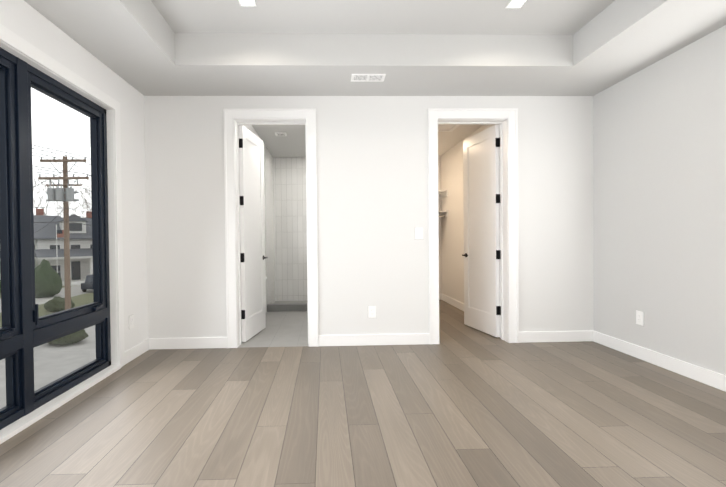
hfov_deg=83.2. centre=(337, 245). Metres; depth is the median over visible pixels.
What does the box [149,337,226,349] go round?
baseboard
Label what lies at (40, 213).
house
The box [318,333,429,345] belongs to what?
baseboard
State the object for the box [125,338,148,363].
baseboard
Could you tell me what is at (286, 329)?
floor
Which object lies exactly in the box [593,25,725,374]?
wall
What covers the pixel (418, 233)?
light switch
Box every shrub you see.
[35,259,61,297]
[44,296,74,311]
[48,329,87,344]
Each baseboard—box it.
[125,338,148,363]
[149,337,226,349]
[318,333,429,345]
[441,293,463,310]
[519,330,592,342]
[593,330,725,391]
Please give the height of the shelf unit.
0.790 m
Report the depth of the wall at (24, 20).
3.89 m
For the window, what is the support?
in the wall at (24, 20)
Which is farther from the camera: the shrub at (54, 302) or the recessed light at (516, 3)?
the shrub at (54, 302)
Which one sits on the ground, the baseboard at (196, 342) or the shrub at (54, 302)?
the shrub at (54, 302)
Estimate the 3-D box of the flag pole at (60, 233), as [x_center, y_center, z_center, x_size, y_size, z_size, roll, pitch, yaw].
[-26.042,1.093,38.645,1.263,6.120,0.119,-1,1,-2]
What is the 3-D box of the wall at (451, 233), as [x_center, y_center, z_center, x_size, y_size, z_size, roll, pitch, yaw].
[2.045,-0.308,6.218,0.120,2.700,3.090,-1,1,-2]
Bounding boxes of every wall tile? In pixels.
[264,144,275,304]
[276,157,306,300]
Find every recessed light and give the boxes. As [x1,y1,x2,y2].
[238,0,256,6]
[505,0,526,7]
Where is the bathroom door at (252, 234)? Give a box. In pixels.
[239,125,267,341]
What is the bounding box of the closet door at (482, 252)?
[462,125,500,336]
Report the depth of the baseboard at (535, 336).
4.49 m
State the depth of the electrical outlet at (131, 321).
3.98 m
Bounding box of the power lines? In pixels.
[32,145,91,232]
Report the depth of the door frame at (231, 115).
4.37 m
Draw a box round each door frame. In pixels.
[223,108,318,347]
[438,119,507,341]
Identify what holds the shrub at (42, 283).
on the ground
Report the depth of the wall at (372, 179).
4.42 m
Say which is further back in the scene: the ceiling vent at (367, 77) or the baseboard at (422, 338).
the baseboard at (422, 338)
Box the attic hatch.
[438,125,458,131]
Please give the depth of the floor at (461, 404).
2.58 m
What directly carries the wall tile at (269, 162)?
attached to the wall at (251, 128)
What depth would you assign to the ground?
16.07 m
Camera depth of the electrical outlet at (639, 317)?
3.83 m
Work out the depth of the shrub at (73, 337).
17.50 m
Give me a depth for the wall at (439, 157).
7.64 m
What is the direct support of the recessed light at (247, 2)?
in the ceiling at (331, 47)
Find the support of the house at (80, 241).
on the ground
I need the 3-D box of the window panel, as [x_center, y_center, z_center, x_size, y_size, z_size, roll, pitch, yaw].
[-2.089,-0.033,2.186,0.003,2.142,2.882,-1,1,-2]
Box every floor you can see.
[0,300,725,486]
[238,301,307,347]
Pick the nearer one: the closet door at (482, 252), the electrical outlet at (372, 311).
the electrical outlet at (372, 311)
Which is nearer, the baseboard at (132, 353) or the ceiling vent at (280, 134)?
the baseboard at (132, 353)
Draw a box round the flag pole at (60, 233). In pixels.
[56,225,69,272]
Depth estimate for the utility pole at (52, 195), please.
21.05 m
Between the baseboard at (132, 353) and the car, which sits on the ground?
the car
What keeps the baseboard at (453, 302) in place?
attached to the wall at (451, 233)
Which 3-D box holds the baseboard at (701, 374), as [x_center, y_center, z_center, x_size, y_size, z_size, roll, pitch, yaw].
[2.906,1.042,1.717,0.019,0.118,5.600,-1,1,-2]
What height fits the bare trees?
13.829 m
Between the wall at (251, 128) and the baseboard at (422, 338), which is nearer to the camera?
the baseboard at (422, 338)
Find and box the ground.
[0,285,95,408]
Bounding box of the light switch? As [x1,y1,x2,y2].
[415,227,422,239]
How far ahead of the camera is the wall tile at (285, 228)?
7.68 m
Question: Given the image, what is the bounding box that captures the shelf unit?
[438,190,447,217]
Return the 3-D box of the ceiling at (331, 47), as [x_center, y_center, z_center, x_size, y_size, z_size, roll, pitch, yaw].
[0.457,-1.782,1.600,4.861,0.420,5.600,-1,1,-2]
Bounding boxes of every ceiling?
[24,0,725,95]
[252,124,483,157]
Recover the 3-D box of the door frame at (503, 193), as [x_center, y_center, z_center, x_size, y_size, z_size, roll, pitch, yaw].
[1.472,-0.197,4.565,0.950,2.540,0.218,-1,1,-2]
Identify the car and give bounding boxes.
[81,274,92,291]
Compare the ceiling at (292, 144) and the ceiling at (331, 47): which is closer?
the ceiling at (331, 47)
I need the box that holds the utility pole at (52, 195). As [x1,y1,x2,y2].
[38,156,88,309]
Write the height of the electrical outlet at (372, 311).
0.134 m
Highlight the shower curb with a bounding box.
[267,303,306,311]
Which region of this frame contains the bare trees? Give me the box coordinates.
[33,175,91,216]
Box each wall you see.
[0,0,147,435]
[144,96,593,337]
[239,125,265,330]
[438,155,441,292]
[441,124,499,302]
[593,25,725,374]
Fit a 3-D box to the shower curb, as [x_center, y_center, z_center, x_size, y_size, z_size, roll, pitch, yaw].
[-0.569,1.009,6.652,1.164,0.110,0.120,-1,1,-2]
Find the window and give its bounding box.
[0,24,124,443]
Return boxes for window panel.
[0,77,98,404]
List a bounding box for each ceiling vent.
[275,132,286,135]
[351,74,385,81]
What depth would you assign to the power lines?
20.74 m
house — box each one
[0,209,60,279]
[34,211,92,285]
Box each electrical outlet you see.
[129,314,133,329]
[368,305,375,317]
[636,310,643,325]

